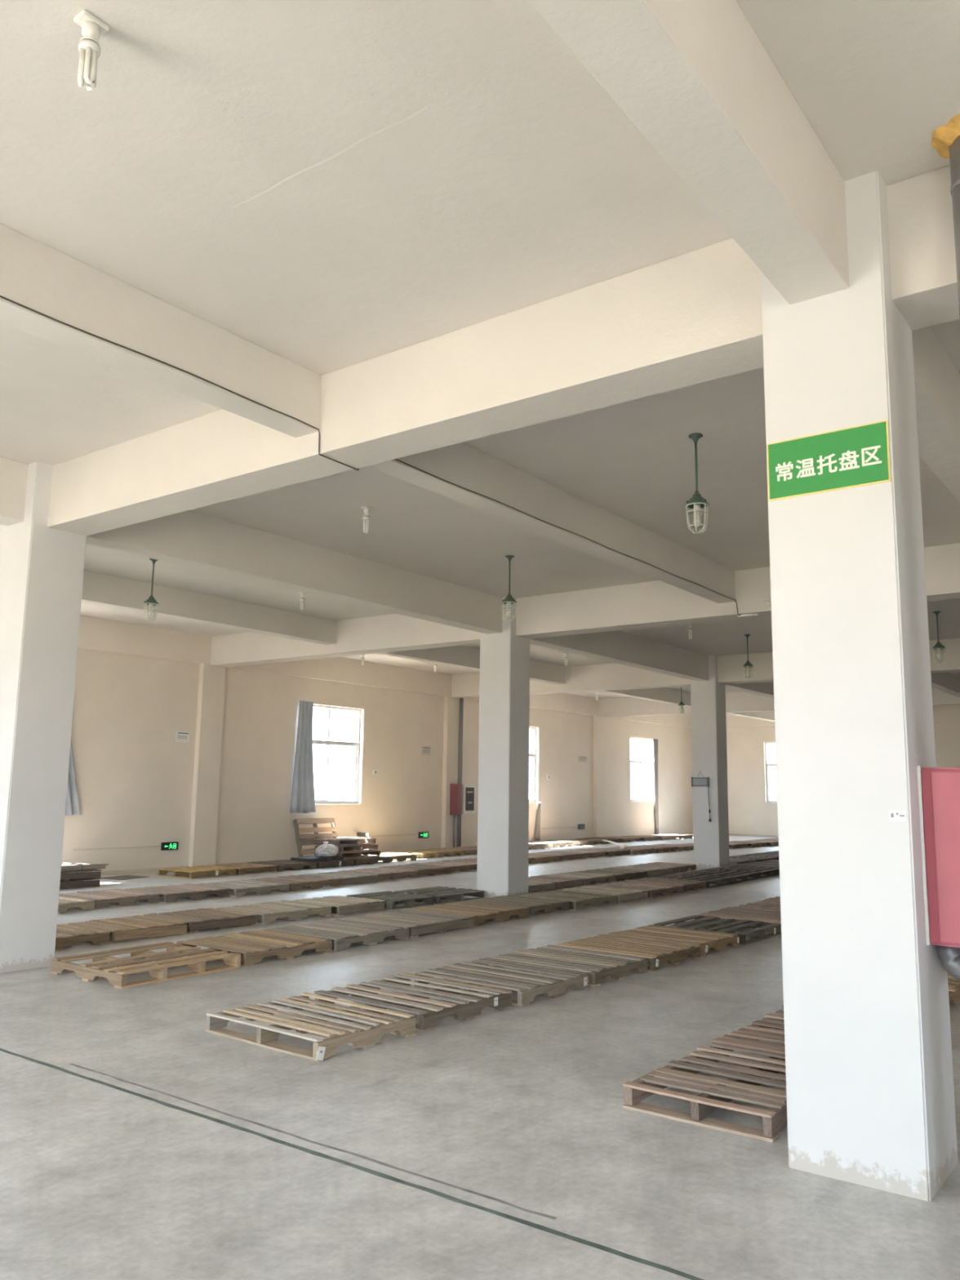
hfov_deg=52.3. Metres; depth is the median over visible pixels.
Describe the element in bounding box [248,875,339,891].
pallet
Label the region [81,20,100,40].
socket
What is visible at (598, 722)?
pilaster
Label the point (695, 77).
beam
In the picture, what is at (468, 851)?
pallet
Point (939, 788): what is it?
cabinet
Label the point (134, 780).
wall
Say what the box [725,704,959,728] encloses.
beam
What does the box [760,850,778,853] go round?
pallet
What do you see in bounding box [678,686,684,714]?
pendant lamp
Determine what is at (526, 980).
pallet
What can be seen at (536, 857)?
pallet
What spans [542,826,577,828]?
conduit
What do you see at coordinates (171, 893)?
pallet
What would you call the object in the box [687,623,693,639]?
bulb
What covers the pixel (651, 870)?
pallet
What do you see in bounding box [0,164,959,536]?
beam
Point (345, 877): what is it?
pallet
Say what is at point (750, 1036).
pallet
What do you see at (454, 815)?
pipe
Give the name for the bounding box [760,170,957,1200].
column
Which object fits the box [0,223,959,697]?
beam
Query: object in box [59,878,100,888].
pallet
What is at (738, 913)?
pallet
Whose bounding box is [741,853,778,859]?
pallet
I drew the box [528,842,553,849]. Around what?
pallet
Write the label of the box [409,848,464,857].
pallet
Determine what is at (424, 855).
pallet
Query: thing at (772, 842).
pallet
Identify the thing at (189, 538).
beam
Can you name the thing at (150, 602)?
pendant lamp
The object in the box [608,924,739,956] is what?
pallet
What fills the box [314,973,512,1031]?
pallet
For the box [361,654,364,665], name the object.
bulb
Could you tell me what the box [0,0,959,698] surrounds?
ceiling
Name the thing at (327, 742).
window
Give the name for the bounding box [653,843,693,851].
pallet
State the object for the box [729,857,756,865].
pallet
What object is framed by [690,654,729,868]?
column
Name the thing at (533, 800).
window
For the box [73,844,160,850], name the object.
conduit
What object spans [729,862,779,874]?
pallet
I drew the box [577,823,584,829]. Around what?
exit sign
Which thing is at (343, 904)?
pallet
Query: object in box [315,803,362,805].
sill
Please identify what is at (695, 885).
pallet
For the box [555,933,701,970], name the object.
pallet
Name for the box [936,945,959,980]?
pipe elbow
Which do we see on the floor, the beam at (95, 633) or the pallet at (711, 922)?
the pallet at (711, 922)
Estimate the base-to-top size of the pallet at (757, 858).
0.113 m
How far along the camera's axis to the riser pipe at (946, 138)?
3.96 m
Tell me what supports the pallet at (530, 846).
on the floor
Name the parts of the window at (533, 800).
sash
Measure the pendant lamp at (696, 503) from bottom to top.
0.771 m
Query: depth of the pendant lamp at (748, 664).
16.86 m
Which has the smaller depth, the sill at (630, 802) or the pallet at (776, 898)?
the pallet at (776, 898)
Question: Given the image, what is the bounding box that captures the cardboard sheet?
[99,875,148,879]
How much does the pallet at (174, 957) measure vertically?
0.116 m
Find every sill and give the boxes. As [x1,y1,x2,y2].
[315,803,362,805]
[630,801,658,802]
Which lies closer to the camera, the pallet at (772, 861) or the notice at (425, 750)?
the pallet at (772, 861)
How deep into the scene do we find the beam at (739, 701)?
27.70 m
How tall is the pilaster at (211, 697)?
3.665 m
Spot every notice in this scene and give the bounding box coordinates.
[175,730,190,742]
[421,746,431,755]
[577,755,586,762]
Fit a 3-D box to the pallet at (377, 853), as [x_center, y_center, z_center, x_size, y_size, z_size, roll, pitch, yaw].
[-2.608,4.202,19.226,0.747,0.116,1.134,-6,-11,36]
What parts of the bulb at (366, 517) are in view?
plate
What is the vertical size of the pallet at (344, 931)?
0.115 m
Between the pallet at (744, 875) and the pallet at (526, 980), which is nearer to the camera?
the pallet at (526, 980)
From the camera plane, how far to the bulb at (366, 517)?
9.48 m
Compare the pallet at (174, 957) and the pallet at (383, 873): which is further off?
the pallet at (383, 873)
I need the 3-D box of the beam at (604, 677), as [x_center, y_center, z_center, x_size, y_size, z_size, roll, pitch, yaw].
[7.648,0.339,17.713,20.480,0.543,0.361,-6,-11,36]
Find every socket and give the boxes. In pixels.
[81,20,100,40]
[363,508,369,515]
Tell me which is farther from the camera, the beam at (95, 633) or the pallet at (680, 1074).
the beam at (95, 633)
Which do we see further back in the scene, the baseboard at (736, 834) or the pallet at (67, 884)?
the baseboard at (736, 834)
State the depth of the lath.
25.03 m
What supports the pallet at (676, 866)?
on the floor
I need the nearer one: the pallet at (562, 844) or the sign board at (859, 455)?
the sign board at (859, 455)
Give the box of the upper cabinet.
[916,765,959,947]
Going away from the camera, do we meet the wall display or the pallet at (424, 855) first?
the wall display
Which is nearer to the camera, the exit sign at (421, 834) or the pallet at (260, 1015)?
the pallet at (260, 1015)
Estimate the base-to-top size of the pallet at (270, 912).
0.116 m
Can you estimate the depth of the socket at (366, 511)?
9.49 m
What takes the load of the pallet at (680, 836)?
on the floor
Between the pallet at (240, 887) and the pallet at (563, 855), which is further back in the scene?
the pallet at (563, 855)
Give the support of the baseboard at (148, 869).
attached to the wall at (134, 780)
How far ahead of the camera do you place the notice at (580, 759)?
28.48 m
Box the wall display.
[691,773,711,822]
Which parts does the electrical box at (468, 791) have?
glass door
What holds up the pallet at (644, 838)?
on the floor
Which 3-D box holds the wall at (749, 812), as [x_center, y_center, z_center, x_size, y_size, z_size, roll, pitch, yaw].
[15.866,3.922,28.526,20.600,4.181,0.250,-6,-11,36]
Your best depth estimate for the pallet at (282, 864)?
17.53 m
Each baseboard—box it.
[98,831,693,875]
[728,833,778,837]
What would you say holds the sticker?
attached to the column at (870, 1090)
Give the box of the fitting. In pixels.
[737,613,758,617]
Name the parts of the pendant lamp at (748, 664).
rod, bulb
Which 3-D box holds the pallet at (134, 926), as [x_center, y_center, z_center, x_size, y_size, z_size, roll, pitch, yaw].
[-3.534,2.887,9.796,0.851,0.116,0.833,-6,-11,37]
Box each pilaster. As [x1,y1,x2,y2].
[188,663,226,866]
[440,696,459,848]
[592,715,605,837]
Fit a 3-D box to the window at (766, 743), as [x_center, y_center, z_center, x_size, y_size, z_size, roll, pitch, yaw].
[10.433,4.404,32.519,1.880,2.030,0.050,-6,-11,36]
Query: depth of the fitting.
11.94 m
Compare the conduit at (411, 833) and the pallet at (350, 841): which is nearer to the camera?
the pallet at (350, 841)
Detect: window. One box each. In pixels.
[312,704,360,804]
[528,726,535,802]
[630,737,654,801]
[764,742,777,803]
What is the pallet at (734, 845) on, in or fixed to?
on the floor
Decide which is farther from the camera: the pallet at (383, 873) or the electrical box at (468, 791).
the electrical box at (468, 791)
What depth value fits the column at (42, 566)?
8.14 m
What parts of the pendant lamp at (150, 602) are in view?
bulb, rod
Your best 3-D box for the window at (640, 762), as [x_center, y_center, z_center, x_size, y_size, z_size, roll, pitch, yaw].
[5.201,4.197,31.626,0.050,2.030,1.880,-6,-11,36]
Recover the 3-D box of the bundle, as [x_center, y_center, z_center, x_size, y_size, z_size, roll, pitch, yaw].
[-6.089,3.296,14.240,0.652,0.085,1.182,-6,-11,36]
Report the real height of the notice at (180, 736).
0.190 m
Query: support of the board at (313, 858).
on the pallet at (331, 863)
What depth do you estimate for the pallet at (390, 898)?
12.46 m
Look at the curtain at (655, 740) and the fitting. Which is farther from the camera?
the curtain at (655, 740)
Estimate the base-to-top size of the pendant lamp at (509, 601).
0.771 m
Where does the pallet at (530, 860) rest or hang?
on the floor
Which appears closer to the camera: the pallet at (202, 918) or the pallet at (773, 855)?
the pallet at (202, 918)
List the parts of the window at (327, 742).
sash, frame rail, frame rail, sash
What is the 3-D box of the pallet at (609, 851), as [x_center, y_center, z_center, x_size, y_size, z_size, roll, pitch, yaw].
[2.844,4.922,22.702,0.932,0.115,0.996,-6,-11,36]
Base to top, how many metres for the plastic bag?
0.260 m
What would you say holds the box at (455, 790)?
attached to the pilaster at (451, 704)
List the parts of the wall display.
frame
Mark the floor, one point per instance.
(517, 1105)
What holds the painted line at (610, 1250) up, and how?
on the floor
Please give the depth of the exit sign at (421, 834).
22.49 m
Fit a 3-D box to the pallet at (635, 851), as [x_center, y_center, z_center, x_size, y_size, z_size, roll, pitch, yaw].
[3.527,5.043,23.444,0.942,0.115,0.971,-6,-11,36]
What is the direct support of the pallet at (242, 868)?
on the floor
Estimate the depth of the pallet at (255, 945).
8.68 m
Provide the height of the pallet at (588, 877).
0.114 m
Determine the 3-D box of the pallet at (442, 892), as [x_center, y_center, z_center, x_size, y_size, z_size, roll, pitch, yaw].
[-0.545,3.450,13.244,0.823,0.113,0.954,-6,-11,38]
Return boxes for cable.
[0,295,740,615]
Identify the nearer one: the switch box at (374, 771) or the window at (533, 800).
the switch box at (374, 771)
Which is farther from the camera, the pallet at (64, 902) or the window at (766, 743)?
the window at (766, 743)
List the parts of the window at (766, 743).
sash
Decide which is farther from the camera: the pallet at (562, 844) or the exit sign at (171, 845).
the pallet at (562, 844)
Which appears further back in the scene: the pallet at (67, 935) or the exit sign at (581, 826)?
the exit sign at (581, 826)
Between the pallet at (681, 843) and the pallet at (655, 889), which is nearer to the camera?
the pallet at (655, 889)
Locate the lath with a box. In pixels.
[602,840,626,845]
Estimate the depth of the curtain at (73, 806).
15.63 m
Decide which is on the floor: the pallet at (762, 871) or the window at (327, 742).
the pallet at (762, 871)
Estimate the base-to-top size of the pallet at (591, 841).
0.114 m
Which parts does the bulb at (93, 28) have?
plate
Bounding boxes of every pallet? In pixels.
[50,942,240,988]
[54,923,110,951]
[57,895,94,913]
[58,888,159,908]
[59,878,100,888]
[60,869,102,880]
[67,915,186,942]
[124,883,228,902]
[143,907,257,933]
[157,865,236,879]
[176,928,332,966]
[195,880,289,897]
[204,991,416,1061]
[207,862,277,875]
[217,900,332,924]
[246,859,316,871]
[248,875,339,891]
[266,918,408,951]
[287,858,355,868]
[291,895,385,915]
[293,817,337,857]
[298,871,378,885]
[311,836,376,845]
[313,849,380,858]
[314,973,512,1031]
[315,843,377,852]
[337,867,417,880]
[343,855,389,865]
[345,909,474,937]
[346,890,433,909]
[368,852,417,862]
[377,863,450,876]
[382,850,438,858]
[393,886,484,904]
[408,901,529,926]
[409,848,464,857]
[413,861,476,872]
[413,957,589,1006]
[437,846,477,854]
[441,857,477,868]
[467,895,569,916]
[470,857,533,863]
[491,944,647,986]
[516,889,617,910]
[528,840,572,848]
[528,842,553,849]
[528,844,532,849]
[528,851,584,860]
[528,853,559,863]
[528,875,583,889]
[528,880,555,893]
[542,871,616,885]
[548,839,588,846]
[551,849,605,857]
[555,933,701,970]
[560,884,648,902]
[566,838,606,844]
[574,867,647,881]
[577,848,630,856]
[584,836,622,843]
[594,880,684,897]
[599,835,639,842]
[602,846,653,854]
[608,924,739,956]
[609,864,674,876]
[619,835,657,841]
[622,1041,787,1142]
[626,844,675,853]
[627,877,706,892]
[634,862,696,873]
[637,834,675,839]
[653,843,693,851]
[653,915,781,945]
[654,873,735,888]
[655,833,693,839]
[680,843,693,848]
[682,868,759,883]
[697,906,781,931]
[710,865,779,878]
[712,1009,786,1073]
[728,840,766,847]
[728,842,747,848]
[728,854,777,862]
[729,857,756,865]
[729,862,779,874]
[733,900,780,911]
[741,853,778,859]
[745,840,778,846]
[755,838,778,844]
[756,859,779,863]
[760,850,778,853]
[763,896,780,901]
[947,974,959,1004]
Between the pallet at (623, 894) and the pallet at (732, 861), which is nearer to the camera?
the pallet at (623, 894)
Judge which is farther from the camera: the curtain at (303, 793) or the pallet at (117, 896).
the curtain at (303, 793)
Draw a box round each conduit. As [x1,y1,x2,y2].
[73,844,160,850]
[369,833,418,836]
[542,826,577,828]
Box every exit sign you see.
[160,841,178,850]
[417,831,428,838]
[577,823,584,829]
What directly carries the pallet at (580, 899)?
on the floor
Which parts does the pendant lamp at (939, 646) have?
rod, bulb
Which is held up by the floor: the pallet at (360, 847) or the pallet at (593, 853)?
the pallet at (593, 853)
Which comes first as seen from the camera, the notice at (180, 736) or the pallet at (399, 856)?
the notice at (180, 736)
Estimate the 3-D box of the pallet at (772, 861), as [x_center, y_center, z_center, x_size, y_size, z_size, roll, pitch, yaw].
[6.109,4.479,19.466,0.975,0.115,1.076,-5,-11,36]
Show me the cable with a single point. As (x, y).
(1, 296)
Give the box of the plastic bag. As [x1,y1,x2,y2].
[315,841,338,856]
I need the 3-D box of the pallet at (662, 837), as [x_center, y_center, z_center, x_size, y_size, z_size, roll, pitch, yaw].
[5.424,6.062,30.024,0.866,0.113,0.934,-6,-11,36]
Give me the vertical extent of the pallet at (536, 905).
0.116 m
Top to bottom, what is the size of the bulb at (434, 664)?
0.256 m
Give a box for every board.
[290,855,343,862]
[766,420,890,501]
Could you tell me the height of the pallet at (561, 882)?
0.114 m
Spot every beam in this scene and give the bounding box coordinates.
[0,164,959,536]
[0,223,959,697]
[0,456,773,698]
[77,615,691,728]
[81,569,774,721]
[209,542,959,667]
[451,638,959,697]
[527,0,959,502]
[598,687,959,717]
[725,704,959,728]
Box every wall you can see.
[61,648,693,871]
[726,721,959,835]
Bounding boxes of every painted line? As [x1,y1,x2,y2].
[0,1048,704,1279]
[68,1062,557,1219]
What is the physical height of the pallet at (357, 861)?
0.114 m
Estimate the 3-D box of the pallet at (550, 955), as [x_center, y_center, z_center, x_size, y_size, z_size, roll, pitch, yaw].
[0.742,2.698,8.145,1.024,0.115,0.844,-6,-11,38]
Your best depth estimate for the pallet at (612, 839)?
27.78 m
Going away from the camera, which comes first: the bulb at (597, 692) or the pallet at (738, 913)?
the pallet at (738, 913)
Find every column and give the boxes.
[0,461,86,973]
[476,597,529,897]
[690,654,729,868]
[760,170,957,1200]
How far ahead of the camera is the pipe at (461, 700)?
23.49 m
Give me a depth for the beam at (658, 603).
13.43 m
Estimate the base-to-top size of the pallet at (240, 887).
0.115 m
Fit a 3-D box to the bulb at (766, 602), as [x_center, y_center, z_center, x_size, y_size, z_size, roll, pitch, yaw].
[3.470,-0.416,11.648,0.168,0.110,0.056,4,-9,-18]
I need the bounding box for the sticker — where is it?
[888,810,906,821]
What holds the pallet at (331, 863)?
on the floor
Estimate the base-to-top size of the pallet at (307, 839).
0.823 m
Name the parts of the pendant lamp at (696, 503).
rod, bulb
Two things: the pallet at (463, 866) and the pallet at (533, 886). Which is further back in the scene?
the pallet at (463, 866)
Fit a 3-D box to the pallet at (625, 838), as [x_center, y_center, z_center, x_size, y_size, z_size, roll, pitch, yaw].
[4.091,5.838,28.665,0.868,0.115,0.973,-6,-11,36]
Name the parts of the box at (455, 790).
door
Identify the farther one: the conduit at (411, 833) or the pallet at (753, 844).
the pallet at (753, 844)
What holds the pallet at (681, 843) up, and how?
on the floor
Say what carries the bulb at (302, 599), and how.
attached to the ceiling
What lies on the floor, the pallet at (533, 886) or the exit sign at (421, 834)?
the pallet at (533, 886)
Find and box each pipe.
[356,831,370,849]
[453,814,455,847]
[456,697,463,846]
[931,114,959,319]
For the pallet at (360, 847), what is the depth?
19.17 m
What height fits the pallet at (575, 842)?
0.114 m
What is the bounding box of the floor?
[0,833,959,1279]
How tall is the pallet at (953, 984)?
0.116 m
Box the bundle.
[61,862,108,871]
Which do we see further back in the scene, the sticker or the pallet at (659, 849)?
the pallet at (659, 849)
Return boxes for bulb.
[73,9,109,91]
[298,591,306,610]
[360,506,373,533]
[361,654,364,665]
[433,663,436,672]
[563,652,568,665]
[595,691,598,701]
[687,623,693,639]
[764,600,771,606]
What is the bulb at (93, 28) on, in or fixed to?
attached to the ceiling
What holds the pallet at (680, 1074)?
on the floor
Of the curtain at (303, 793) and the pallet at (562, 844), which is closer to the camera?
the curtain at (303, 793)
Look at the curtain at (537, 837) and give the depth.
26.28 m
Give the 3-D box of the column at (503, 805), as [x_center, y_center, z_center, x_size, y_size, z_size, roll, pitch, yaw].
[0.342,1.505,13.911,0.535,4.181,0.502,-6,-11,36]
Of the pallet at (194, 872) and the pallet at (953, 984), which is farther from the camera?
the pallet at (194, 872)
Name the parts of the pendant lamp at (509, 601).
rod, bulb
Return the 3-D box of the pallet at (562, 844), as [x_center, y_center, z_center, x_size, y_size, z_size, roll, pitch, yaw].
[1.815,5.344,25.600,0.867,0.114,0.941,-5,-10,34]
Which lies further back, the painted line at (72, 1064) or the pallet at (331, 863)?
the pallet at (331, 863)
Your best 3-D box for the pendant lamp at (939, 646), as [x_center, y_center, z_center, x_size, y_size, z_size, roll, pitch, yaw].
[6.798,-0.041,14.507,0.180,0.771,0.180,-6,-11,36]
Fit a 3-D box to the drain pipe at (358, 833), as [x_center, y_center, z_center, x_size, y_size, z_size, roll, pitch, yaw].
[-2.418,4.257,20.485,0.252,0.422,0.746,3,-9,-15]
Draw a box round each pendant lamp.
[143,558,159,622]
[501,555,516,621]
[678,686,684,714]
[684,432,709,533]
[742,634,753,679]
[932,611,945,662]
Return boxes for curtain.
[65,737,80,815]
[290,700,315,813]
[534,801,540,840]
[653,738,658,834]
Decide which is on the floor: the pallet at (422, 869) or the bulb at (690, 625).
the pallet at (422, 869)
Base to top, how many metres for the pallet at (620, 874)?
0.115 m
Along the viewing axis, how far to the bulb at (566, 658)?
19.50 m
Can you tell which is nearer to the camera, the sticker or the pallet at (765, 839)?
the sticker
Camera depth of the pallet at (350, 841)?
19.09 m
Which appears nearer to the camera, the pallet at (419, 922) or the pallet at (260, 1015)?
the pallet at (260, 1015)
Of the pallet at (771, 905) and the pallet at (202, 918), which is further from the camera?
the pallet at (771, 905)
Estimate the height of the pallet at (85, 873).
0.114 m
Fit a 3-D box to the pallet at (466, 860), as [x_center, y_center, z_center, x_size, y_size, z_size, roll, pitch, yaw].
[-0.099,4.286,18.754,0.950,0.115,0.869,-5,-10,34]
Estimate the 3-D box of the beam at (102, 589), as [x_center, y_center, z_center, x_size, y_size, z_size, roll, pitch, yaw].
[-0.403,0.319,18.845,0.228,0.386,35.400,-6,-11,36]
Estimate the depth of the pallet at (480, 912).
11.26 m
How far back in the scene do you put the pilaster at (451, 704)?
23.35 m
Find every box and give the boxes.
[372,768,377,775]
[449,783,462,814]
[461,784,475,813]
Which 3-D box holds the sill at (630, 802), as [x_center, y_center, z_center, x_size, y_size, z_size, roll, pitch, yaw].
[5.255,5.209,31.422,0.110,0.030,1.940,-6,-11,36]
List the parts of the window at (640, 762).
sash, frame rail, frame rail, sash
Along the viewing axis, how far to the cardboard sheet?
15.54 m
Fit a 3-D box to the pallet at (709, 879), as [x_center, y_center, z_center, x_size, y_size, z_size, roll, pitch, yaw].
[3.495,3.904,15.886,0.947,0.113,1.105,-5,-11,36]

